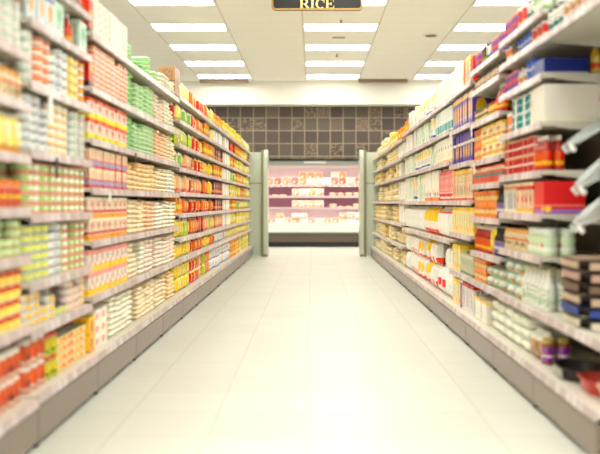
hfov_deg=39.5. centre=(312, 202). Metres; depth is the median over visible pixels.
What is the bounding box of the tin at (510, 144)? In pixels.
[508,142,511,158]
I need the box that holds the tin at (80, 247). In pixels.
[78,244,83,251]
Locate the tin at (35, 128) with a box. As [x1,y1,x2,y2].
[31,124,39,133]
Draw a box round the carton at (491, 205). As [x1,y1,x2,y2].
[490,204,492,217]
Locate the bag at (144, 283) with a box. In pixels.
[133,281,150,286]
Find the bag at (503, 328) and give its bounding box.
[498,324,510,334]
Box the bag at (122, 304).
[117,302,126,307]
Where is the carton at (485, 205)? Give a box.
[484,204,487,217]
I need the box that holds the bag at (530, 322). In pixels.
[519,316,554,328]
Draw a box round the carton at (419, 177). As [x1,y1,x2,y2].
[418,175,420,200]
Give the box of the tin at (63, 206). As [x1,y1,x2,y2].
[60,204,66,212]
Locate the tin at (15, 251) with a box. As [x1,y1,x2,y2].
[11,247,19,255]
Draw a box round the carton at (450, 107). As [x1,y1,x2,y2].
[449,104,452,129]
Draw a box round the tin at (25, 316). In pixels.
[21,311,31,320]
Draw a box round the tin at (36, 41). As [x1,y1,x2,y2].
[32,37,42,47]
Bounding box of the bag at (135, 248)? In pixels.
[130,246,144,250]
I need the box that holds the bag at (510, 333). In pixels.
[505,329,518,339]
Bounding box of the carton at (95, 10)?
[93,5,97,15]
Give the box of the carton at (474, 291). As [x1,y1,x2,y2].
[470,285,492,315]
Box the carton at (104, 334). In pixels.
[101,329,106,344]
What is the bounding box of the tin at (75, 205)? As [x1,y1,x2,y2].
[74,204,78,211]
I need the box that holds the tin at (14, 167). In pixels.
[9,163,31,171]
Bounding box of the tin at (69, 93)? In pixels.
[67,91,72,97]
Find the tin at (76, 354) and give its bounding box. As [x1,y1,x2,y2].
[74,353,77,361]
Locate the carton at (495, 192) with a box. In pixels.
[493,190,498,203]
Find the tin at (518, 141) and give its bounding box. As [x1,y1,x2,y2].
[516,140,519,156]
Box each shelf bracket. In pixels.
[562,118,599,153]
[571,159,599,195]
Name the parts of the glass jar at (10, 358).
lid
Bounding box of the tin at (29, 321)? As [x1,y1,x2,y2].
[21,319,31,327]
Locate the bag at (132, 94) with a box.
[129,92,139,97]
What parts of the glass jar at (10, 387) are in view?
lid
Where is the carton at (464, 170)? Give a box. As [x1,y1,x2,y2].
[463,169,465,199]
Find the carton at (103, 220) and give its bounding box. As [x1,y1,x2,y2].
[101,218,106,238]
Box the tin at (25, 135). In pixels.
[21,131,30,140]
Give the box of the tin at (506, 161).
[505,160,508,174]
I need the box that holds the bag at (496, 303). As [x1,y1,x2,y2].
[492,299,504,308]
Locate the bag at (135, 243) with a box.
[126,241,143,245]
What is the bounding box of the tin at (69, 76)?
[67,74,73,82]
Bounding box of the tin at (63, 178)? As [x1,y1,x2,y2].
[61,176,66,184]
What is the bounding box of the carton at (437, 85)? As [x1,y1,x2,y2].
[436,85,437,107]
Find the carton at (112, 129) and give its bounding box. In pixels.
[110,125,115,143]
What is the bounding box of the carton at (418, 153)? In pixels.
[418,153,419,169]
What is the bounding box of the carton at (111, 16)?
[109,12,113,21]
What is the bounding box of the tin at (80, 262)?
[78,260,83,267]
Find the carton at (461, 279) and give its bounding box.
[461,279,465,307]
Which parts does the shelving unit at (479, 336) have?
price rail, price rail, price rail, price rail, price rail, price rail, price rail, price rail, price rail, shelf, shelf, shelf, shelf, shelf, shelf, shelf, shelf, shelf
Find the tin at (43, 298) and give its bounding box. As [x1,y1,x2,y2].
[39,294,54,303]
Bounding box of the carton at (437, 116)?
[436,114,438,135]
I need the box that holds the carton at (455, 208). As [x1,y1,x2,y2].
[454,207,456,232]
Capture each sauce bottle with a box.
[64,14,71,42]
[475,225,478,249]
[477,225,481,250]
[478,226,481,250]
[480,226,484,251]
[483,226,488,252]
[485,227,489,252]
[487,227,490,253]
[489,227,493,253]
[494,228,498,255]
[496,228,501,256]
[497,85,500,110]
[497,190,500,218]
[499,83,503,110]
[499,190,503,218]
[499,228,504,256]
[501,82,510,110]
[501,196,503,211]
[502,229,509,257]
[518,65,526,84]
[522,264,530,301]
[523,67,526,82]
[525,266,534,303]
[530,267,538,305]
[534,0,537,12]
[534,137,540,170]
[534,268,542,307]
[538,0,541,9]
[538,136,544,169]
[538,269,546,309]
[541,135,552,169]
[542,0,553,7]
[542,270,555,311]
[549,137,552,145]
[551,136,556,169]
[552,268,557,281]
[553,135,564,169]
[554,269,561,309]
[557,270,564,311]
[563,0,569,19]
[570,0,575,14]
[576,0,581,10]
[582,0,590,5]
[590,46,599,72]
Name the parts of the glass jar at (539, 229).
lid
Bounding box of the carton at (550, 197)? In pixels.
[534,181,584,213]
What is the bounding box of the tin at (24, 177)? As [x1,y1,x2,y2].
[10,172,31,182]
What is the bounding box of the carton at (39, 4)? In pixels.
[35,0,44,24]
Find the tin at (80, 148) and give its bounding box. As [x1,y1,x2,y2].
[77,145,83,151]
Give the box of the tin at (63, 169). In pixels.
[60,167,66,175]
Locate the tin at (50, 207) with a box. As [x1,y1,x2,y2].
[47,204,53,212]
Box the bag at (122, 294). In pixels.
[114,292,125,296]
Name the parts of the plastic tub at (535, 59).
lid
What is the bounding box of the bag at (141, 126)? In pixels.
[134,124,146,128]
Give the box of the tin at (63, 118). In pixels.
[61,116,66,124]
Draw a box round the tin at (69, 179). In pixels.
[67,177,73,185]
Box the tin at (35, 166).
[30,163,38,172]
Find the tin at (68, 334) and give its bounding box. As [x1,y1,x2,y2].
[57,331,70,340]
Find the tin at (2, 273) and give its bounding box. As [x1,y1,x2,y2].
[0,271,4,286]
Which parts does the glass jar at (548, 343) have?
lid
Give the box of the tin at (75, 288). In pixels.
[73,285,77,293]
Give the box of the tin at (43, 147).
[40,144,46,151]
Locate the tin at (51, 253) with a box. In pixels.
[48,250,54,258]
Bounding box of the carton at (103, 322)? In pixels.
[101,317,106,332]
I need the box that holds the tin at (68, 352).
[66,349,70,358]
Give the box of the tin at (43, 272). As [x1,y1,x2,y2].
[40,269,47,277]
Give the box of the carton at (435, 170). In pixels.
[433,170,437,200]
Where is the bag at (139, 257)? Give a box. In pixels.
[132,255,143,259]
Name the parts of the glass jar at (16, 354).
lid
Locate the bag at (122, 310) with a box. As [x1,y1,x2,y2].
[118,308,126,313]
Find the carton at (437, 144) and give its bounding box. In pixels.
[436,142,438,163]
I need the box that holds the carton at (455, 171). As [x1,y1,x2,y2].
[455,171,456,199]
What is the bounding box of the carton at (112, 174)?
[110,171,114,188]
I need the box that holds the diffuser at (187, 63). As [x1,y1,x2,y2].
[186,62,243,64]
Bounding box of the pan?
[553,359,599,381]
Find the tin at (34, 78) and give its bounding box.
[32,76,41,84]
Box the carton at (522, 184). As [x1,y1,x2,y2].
[521,182,523,212]
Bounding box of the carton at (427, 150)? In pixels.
[426,148,428,167]
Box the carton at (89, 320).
[68,315,94,335]
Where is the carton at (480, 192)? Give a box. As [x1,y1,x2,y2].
[479,191,481,203]
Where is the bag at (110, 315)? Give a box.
[107,312,115,319]
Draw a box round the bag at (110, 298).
[84,295,115,301]
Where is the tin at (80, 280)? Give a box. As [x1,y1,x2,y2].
[71,277,83,284]
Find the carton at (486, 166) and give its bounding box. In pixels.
[486,166,487,182]
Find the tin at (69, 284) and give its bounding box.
[54,280,72,288]
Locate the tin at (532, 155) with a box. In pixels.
[531,154,533,170]
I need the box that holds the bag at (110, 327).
[107,324,115,331]
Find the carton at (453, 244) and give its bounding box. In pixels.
[453,244,455,268]
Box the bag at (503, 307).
[497,303,512,313]
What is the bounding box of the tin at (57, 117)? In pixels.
[54,114,60,122]
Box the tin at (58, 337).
[57,336,60,345]
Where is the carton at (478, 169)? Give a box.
[477,168,479,183]
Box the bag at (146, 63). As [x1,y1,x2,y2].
[136,61,151,66]
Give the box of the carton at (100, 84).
[98,81,103,88]
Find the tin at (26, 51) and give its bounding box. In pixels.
[12,51,31,60]
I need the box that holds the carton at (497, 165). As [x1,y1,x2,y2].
[496,164,498,180]
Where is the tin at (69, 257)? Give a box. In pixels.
[67,254,72,262]
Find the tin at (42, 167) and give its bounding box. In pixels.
[39,164,47,173]
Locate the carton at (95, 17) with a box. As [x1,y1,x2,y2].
[93,13,97,23]
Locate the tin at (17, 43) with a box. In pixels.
[12,40,19,47]
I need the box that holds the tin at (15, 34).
[12,30,19,40]
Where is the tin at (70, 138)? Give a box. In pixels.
[67,135,76,142]
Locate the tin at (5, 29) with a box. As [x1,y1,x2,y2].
[0,24,11,36]
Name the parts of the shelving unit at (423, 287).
price rail, price rail, price rail, price rail, price rail, price rail, shelf, shelf, shelf, shelf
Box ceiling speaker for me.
[422,33,439,36]
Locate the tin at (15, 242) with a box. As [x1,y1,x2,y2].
[0,238,19,246]
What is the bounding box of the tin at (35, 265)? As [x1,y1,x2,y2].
[32,261,39,270]
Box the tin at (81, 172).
[78,170,83,177]
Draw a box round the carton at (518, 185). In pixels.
[516,182,521,212]
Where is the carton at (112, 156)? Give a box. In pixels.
[110,153,114,171]
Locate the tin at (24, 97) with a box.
[21,94,30,102]
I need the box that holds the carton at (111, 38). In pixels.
[109,34,113,43]
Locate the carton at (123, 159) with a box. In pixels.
[121,156,126,173]
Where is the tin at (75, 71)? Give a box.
[73,68,77,76]
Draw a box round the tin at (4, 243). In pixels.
[0,239,10,248]
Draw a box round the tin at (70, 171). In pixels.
[67,168,73,176]
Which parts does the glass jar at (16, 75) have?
lid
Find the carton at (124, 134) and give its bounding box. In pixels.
[122,130,126,147]
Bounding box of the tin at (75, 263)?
[73,261,77,268]
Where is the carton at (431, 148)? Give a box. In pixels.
[430,146,433,165]
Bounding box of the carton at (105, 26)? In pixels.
[103,22,108,32]
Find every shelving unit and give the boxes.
[0,0,39,453]
[0,0,98,447]
[24,31,136,394]
[84,62,163,360]
[127,83,183,336]
[144,95,198,318]
[158,108,210,305]
[174,117,219,294]
[192,126,227,285]
[201,132,234,278]
[207,138,240,272]
[224,143,245,267]
[232,147,249,261]
[240,151,252,259]
[371,155,397,259]
[376,151,405,266]
[381,148,407,268]
[386,143,420,276]
[392,138,430,282]
[399,129,441,290]
[407,120,454,299]
[417,111,466,311]
[429,99,492,325]
[444,80,520,344]
[465,49,558,370]
[492,8,599,407]
[532,0,599,453]
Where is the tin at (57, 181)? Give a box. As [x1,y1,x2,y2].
[53,176,60,184]
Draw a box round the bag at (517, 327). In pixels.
[512,323,525,333]
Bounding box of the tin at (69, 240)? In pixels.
[67,238,72,246]
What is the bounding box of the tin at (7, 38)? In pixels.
[0,34,11,43]
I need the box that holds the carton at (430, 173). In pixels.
[429,171,431,200]
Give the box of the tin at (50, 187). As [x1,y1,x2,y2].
[47,184,53,193]
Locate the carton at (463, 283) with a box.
[462,282,469,309]
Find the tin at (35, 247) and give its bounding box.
[31,243,39,252]
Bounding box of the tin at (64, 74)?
[62,71,66,79]
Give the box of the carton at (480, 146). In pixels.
[479,144,481,158]
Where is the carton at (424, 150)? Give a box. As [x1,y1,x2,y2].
[424,150,425,167]
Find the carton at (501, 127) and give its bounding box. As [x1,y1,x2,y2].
[495,119,507,138]
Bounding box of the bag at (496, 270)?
[492,267,506,276]
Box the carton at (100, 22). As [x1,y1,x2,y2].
[98,17,102,27]
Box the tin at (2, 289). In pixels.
[0,286,4,302]
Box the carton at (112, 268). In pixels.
[109,266,114,287]
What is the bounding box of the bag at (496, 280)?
[492,277,503,286]
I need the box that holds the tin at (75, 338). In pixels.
[74,336,77,344]
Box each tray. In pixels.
[269,177,273,183]
[269,218,275,222]
[274,177,281,183]
[276,213,283,217]
[276,218,283,222]
[282,176,289,183]
[284,218,291,222]
[291,177,298,183]
[292,189,299,195]
[292,200,299,206]
[292,213,299,217]
[292,218,299,222]
[299,172,306,177]
[299,177,306,183]
[300,189,307,195]
[300,200,307,206]
[300,213,307,217]
[300,218,307,222]
[307,172,314,177]
[307,177,314,183]
[308,188,315,195]
[308,201,315,206]
[308,218,315,222]
[315,172,322,177]
[315,177,322,183]
[316,189,323,195]
[316,200,323,206]
[316,218,323,222]
[323,177,330,183]
[324,218,331,222]
[331,172,337,176]
[331,177,338,183]
[332,218,339,222]
[339,171,346,178]
[339,177,345,183]
[339,213,346,217]
[340,218,347,222]
[347,177,354,183]
[347,212,354,217]
[347,218,355,222]
[561,255,599,270]
[561,276,599,293]
[561,298,599,317]
[562,266,599,282]
[562,287,599,306]
[562,309,599,330]
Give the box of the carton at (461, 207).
[461,207,462,233]
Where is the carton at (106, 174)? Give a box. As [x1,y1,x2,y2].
[103,170,109,187]
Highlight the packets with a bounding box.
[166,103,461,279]
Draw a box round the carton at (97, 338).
[95,333,100,348]
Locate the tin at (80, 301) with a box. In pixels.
[78,298,83,305]
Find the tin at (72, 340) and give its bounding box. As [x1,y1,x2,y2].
[70,338,73,347]
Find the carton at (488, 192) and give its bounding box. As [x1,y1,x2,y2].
[487,191,489,203]
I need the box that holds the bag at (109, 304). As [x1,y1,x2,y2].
[84,301,113,307]
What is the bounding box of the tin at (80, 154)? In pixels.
[78,152,84,158]
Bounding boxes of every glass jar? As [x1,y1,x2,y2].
[0,66,7,94]
[0,111,10,150]
[0,179,5,206]
[0,349,14,379]
[0,352,6,383]
[0,383,6,412]
[3,346,19,374]
[5,179,12,206]
[5,378,14,407]
[7,69,14,97]
[7,113,20,152]
[11,180,20,206]
[13,71,20,99]
[14,339,30,367]
[14,374,19,402]
[19,366,30,393]
[22,336,37,362]
[30,362,37,388]
[37,334,44,358]
[37,358,44,384]
[43,333,49,357]
[43,356,50,379]
[47,330,56,353]
[50,354,56,375]
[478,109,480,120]
[486,104,488,116]
[490,102,492,114]
[495,64,498,75]
[505,228,507,247]
[508,228,511,248]
[511,228,520,249]
[515,229,517,249]
[517,229,528,250]
[521,230,524,251]
[524,230,528,252]
[528,227,541,253]
[533,228,537,254]
[537,228,551,255]
[541,229,557,256]
[542,337,554,364]
[556,228,568,255]
[557,337,570,359]
[559,229,575,256]
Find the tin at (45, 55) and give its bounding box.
[42,51,49,61]
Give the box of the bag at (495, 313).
[491,309,502,319]
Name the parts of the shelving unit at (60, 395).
shelf, shelf, shelf, shelf, shelf, shelf, shelf, price rail, price rail, price rail, price rail, price rail, price rail, price rail, shelf, price rail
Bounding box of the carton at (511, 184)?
[510,183,513,212]
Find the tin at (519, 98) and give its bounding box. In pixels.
[517,97,521,113]
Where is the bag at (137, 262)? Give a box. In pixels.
[134,260,143,264]
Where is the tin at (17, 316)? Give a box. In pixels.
[14,311,20,326]
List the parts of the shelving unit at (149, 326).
shelf, shelf, shelf, shelf, shelf, shelf, price rail, price rail, price rail, price rail, price rail, price rail, price rail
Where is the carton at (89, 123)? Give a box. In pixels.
[84,117,94,137]
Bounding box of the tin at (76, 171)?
[74,169,78,177]
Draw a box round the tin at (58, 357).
[56,354,60,363]
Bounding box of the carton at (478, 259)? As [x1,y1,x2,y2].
[477,258,480,269]
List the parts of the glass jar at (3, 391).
lid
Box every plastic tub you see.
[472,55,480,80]
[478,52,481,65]
[483,46,486,60]
[486,43,489,57]
[492,39,494,52]
[495,37,497,51]
[501,31,508,48]
[501,59,510,73]
[504,22,507,37]
[505,76,507,92]
[506,49,508,59]
[507,114,509,131]
[508,20,510,34]
[508,75,509,90]
[509,47,512,58]
[509,113,512,131]
[510,73,512,89]
[512,16,514,30]
[512,71,514,87]
[514,13,517,28]
[514,42,517,53]
[515,69,521,86]
[518,8,522,26]
[518,40,521,51]
[521,37,524,48]
[522,4,526,21]
[524,34,528,46]
[526,60,531,79]
[527,0,530,18]
[528,31,531,43]
[530,0,533,15]
[531,57,542,76]
[532,28,536,41]
[537,24,541,37]
[541,20,547,35]
[548,9,552,30]
[553,5,558,27]
[558,0,563,22]
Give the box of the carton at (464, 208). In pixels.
[463,207,465,233]
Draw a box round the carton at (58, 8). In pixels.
[54,0,63,36]
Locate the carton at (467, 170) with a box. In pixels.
[466,168,468,199]
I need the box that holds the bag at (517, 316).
[511,312,529,323]
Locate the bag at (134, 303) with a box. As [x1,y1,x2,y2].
[129,300,141,305]
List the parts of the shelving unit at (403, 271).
price rail, price rail, price rail, price rail, shelf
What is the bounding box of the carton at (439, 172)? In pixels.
[437,170,441,200]
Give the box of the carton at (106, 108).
[103,103,109,124]
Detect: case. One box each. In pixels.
[159,66,178,94]
[248,161,358,246]
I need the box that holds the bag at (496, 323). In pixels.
[492,320,502,329]
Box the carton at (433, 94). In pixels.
[432,94,433,110]
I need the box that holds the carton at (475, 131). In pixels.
[475,131,476,145]
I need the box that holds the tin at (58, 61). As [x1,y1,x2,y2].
[56,58,62,68]
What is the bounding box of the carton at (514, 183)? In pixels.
[514,183,515,212]
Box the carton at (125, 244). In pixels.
[121,242,126,261]
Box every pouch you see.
[168,102,174,118]
[169,267,175,277]
[171,126,177,142]
[172,150,176,166]
[172,220,177,237]
[172,245,177,258]
[174,103,179,118]
[174,174,178,191]
[174,266,178,278]
[174,279,178,292]
[176,219,180,236]
[177,128,181,143]
[177,152,181,166]
[177,174,180,191]
[179,219,182,236]
[179,242,183,255]
[179,263,183,276]
[179,276,183,289]
[181,83,184,98]
[181,108,185,121]
[181,219,185,235]
[182,176,186,191]
[182,199,185,212]
[182,242,186,253]
[183,154,187,168]
[183,274,187,286]
[184,261,187,274]
[185,86,188,101]
[185,176,188,191]
[185,218,188,234]
[186,134,191,147]
[186,241,189,253]
[187,112,190,125]
[187,218,191,233]
[188,177,191,191]
[188,199,192,212]
[188,259,191,270]
[188,271,191,282]
[189,90,192,104]
[190,113,193,126]
[190,218,193,233]
[191,136,194,149]
[191,178,195,192]
[191,239,195,250]
[191,258,194,269]
[191,270,194,281]
[192,199,196,211]
[193,158,197,170]
[194,178,197,192]
[194,217,197,232]
[195,138,198,150]
[195,238,199,249]
[196,98,199,110]
[196,118,199,130]
[196,199,199,211]
[197,159,200,171]
[199,237,202,248]
[200,199,203,211]
[201,179,205,193]
[201,253,204,263]
[201,264,204,274]
[203,236,206,246]
[204,104,206,116]
[207,163,210,174]
[207,181,210,193]
[207,216,210,229]
[208,200,211,210]
[209,109,212,120]
[214,215,216,227]
[405,206,411,226]
[406,206,413,227]
[406,233,412,248]
[406,250,412,266]
[408,234,415,249]
[408,251,415,268]
[409,206,415,228]
[411,206,418,228]
[411,235,418,251]
[411,253,418,270]
[413,206,420,229]
[414,236,420,252]
[414,254,421,271]
[416,206,423,230]
[416,236,422,253]
[416,256,423,273]
[418,206,426,230]
[418,237,425,255]
[418,257,426,275]
[421,206,429,231]
[421,238,431,257]
[421,258,431,277]
[424,206,432,232]
[426,240,435,259]
[426,261,436,280]
[427,206,436,233]
[430,206,438,234]
[430,263,439,284]
[431,241,438,261]
[433,206,443,235]
[433,242,449,264]
[433,265,444,286]
[438,207,447,235]
[438,265,447,289]
[439,170,442,200]
[441,170,444,200]
[441,207,451,236]
[441,268,448,291]
[442,169,446,200]
[444,169,448,200]
[444,207,455,238]
[445,170,449,200]
[445,246,452,268]
[446,273,452,294]
[447,170,450,199]
[448,170,452,199]
[449,211,460,239]
[449,249,452,268]
[449,275,455,296]
[451,169,456,197]
[491,226,497,253]
[530,326,557,357]
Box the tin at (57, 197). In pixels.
[54,194,60,202]
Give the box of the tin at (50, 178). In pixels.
[47,175,54,183]
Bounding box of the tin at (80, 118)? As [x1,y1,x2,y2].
[77,114,84,121]
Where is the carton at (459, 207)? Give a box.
[459,207,460,232]
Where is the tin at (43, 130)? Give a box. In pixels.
[40,126,47,135]
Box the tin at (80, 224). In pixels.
[78,222,83,228]
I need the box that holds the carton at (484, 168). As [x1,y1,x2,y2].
[483,166,485,182]
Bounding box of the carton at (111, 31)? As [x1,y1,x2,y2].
[109,26,113,36]
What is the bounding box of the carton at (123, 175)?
[121,173,126,189]
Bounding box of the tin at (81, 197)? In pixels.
[79,195,83,202]
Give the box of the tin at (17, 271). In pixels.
[8,268,20,282]
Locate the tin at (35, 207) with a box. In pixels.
[32,204,38,213]
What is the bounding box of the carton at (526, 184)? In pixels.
[524,182,528,212]
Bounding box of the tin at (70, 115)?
[67,112,77,119]
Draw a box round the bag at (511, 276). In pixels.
[506,271,519,283]
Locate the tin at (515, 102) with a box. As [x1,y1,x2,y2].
[512,99,517,115]
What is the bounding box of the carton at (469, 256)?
[469,256,474,276]
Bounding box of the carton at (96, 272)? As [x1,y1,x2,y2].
[95,270,98,292]
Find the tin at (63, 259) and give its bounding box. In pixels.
[60,256,66,264]
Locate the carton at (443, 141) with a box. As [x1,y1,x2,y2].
[442,139,444,162]
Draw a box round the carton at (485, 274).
[483,272,490,283]
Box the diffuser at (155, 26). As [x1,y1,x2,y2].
[151,24,225,29]
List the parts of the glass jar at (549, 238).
lid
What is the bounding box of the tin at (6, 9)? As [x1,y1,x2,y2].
[1,4,11,16]
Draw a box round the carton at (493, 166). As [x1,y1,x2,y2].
[492,164,495,181]
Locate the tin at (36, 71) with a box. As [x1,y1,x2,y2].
[31,66,42,77]
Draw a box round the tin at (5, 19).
[1,14,11,26]
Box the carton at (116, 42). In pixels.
[114,38,118,46]
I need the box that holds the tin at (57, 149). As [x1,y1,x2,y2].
[55,147,60,153]
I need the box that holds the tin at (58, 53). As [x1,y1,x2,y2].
[49,49,61,58]
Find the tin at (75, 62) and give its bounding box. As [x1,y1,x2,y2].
[73,59,77,68]
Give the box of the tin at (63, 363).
[61,360,65,369]
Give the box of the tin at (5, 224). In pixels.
[0,220,19,228]
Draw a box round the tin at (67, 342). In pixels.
[66,341,69,349]
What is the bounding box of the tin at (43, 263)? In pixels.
[39,260,47,268]
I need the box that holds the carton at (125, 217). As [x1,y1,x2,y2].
[123,216,126,234]
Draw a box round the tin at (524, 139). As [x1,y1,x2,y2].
[523,138,526,155]
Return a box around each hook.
[564,140,584,151]
[573,185,588,193]
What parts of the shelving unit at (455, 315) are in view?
price rail, shelf, price rail, price rail, price rail, price rail, price rail, price rail, shelf, shelf, shelf, panel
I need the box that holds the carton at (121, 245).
[116,243,123,263]
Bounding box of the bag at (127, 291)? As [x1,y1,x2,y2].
[120,289,132,294]
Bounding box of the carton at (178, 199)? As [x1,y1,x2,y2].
[177,198,180,213]
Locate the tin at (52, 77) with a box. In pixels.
[49,74,55,83]
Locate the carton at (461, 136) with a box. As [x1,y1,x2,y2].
[460,134,462,161]
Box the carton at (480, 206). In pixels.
[479,204,481,216]
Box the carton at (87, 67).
[78,53,92,85]
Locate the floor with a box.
[25,247,599,453]
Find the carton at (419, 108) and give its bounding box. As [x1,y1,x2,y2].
[418,105,420,121]
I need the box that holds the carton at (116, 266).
[115,264,118,285]
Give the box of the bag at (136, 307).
[128,305,141,310]
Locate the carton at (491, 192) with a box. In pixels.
[490,190,492,203]
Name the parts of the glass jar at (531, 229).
lid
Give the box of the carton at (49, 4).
[45,0,53,30]
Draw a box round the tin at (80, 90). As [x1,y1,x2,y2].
[78,88,82,95]
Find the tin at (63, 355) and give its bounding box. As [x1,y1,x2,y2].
[61,352,65,360]
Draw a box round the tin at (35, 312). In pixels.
[31,308,38,317]
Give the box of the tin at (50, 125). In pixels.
[48,121,54,128]
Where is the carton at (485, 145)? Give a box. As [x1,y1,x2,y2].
[482,142,487,158]
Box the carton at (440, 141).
[440,141,441,162]
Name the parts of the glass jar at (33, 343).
lid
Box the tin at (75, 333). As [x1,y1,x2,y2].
[65,327,77,336]
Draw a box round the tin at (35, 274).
[31,270,39,279]
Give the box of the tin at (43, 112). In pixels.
[40,109,47,117]
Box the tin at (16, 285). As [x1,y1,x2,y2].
[14,283,20,297]
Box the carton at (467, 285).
[466,284,471,312]
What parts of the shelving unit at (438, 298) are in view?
price rail, price rail, price rail, price rail, price rail, price rail, shelf, shelf, shelf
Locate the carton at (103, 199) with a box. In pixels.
[101,197,106,217]
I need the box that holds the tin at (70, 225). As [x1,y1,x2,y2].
[60,222,77,229]
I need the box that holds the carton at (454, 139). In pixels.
[453,137,455,163]
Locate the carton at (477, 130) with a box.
[477,130,478,145]
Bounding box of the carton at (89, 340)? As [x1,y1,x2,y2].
[85,333,94,352]
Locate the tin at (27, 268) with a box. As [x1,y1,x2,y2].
[13,263,31,273]
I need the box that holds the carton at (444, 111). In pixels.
[443,109,445,132]
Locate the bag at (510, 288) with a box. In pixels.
[507,283,519,294]
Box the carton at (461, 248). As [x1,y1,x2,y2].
[458,245,474,271]
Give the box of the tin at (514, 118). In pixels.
[512,116,517,130]
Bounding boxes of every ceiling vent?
[200,79,248,82]
[359,79,407,82]
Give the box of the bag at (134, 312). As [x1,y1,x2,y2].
[128,309,140,314]
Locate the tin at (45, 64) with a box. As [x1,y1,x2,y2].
[42,61,49,70]
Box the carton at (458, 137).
[457,135,459,162]
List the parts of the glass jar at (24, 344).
lid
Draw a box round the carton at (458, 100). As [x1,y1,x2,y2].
[457,98,459,127]
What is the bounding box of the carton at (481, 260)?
[480,259,483,270]
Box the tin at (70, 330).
[60,329,73,338]
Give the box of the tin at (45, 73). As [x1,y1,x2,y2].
[42,70,49,80]
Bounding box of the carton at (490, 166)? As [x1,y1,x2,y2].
[488,165,491,181]
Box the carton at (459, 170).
[459,170,460,199]
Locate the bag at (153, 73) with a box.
[149,71,158,76]
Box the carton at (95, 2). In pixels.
[91,0,97,8]
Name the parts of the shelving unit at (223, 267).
shelf, shelf, price rail, price rail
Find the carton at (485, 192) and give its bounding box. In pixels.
[484,191,486,203]
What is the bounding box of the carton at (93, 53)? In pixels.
[87,51,98,58]
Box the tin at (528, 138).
[527,137,530,154]
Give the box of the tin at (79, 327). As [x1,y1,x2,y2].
[69,325,81,334]
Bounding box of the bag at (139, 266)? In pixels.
[134,264,143,269]
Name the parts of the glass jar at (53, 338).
lid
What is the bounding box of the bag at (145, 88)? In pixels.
[140,86,149,90]
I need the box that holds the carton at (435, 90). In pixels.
[434,90,435,108]
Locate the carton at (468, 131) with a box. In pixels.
[468,131,469,159]
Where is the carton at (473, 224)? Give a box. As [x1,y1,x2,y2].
[471,207,490,235]
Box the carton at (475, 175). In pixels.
[474,168,476,183]
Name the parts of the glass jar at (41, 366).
lid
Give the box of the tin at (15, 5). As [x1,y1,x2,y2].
[11,0,19,11]
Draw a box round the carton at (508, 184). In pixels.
[508,184,509,211]
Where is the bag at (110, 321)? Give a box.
[107,319,114,325]
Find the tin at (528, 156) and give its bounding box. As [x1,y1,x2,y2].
[527,155,530,171]
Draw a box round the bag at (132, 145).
[129,143,137,147]
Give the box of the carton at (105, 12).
[103,7,108,17]
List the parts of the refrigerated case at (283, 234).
price rail, price rail, price rail, name plate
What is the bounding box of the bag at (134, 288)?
[127,286,142,291]
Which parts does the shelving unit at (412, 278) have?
price rail, price rail, price rail, price rail, price rail, price rail, shelf, shelf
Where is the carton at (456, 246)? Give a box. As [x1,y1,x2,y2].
[455,244,470,270]
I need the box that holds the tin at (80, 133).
[77,129,83,136]
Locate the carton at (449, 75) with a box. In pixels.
[448,75,449,98]
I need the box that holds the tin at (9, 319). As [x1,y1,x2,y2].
[5,314,13,330]
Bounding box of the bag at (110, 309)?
[107,307,114,313]
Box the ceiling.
[97,0,521,80]
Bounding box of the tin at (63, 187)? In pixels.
[61,185,66,193]
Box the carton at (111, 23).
[108,19,113,28]
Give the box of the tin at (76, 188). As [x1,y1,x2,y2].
[73,186,78,194]
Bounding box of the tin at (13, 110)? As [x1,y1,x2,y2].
[9,109,26,112]
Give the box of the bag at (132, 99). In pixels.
[129,97,140,102]
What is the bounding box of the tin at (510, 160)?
[508,159,512,173]
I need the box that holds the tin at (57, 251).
[54,249,59,256]
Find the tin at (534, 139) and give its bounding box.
[531,135,544,153]
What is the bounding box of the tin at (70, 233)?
[67,230,77,237]
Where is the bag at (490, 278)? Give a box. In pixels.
[486,275,496,285]
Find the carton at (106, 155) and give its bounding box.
[103,151,109,170]
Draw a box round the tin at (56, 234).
[48,232,59,240]
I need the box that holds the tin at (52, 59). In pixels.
[49,55,55,64]
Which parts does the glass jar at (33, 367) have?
lid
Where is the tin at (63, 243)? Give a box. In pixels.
[60,239,66,247]
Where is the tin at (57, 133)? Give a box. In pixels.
[54,130,60,138]
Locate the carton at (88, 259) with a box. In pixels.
[83,249,93,271]
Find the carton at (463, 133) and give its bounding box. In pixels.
[463,133,464,161]
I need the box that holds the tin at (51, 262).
[48,258,54,267]
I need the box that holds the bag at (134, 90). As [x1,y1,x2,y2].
[129,88,139,93]
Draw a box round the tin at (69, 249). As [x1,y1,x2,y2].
[66,246,72,254]
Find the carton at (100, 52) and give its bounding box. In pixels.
[98,49,103,56]
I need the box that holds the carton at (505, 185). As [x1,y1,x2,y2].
[504,184,507,211]
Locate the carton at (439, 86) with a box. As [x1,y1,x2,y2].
[438,83,440,105]
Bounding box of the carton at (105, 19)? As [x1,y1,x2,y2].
[103,15,108,24]
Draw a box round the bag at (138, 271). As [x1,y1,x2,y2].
[134,269,142,273]
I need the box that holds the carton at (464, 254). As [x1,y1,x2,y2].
[464,254,469,273]
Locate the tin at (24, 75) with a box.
[14,71,31,79]
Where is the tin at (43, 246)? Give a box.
[40,242,47,251]
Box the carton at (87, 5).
[81,0,92,30]
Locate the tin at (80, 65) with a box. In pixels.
[78,63,83,71]
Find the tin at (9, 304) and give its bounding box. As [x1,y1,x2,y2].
[5,299,13,315]
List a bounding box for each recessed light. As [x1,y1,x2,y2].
[127,0,216,5]
[148,23,228,30]
[168,44,237,49]
[183,61,245,65]
[195,74,251,78]
[303,23,379,30]
[304,44,371,49]
[305,61,365,65]
[306,74,360,78]
[363,0,387,5]
[413,74,449,78]
[423,61,462,65]
[436,44,485,49]
[451,23,504,30]
[471,0,526,5]

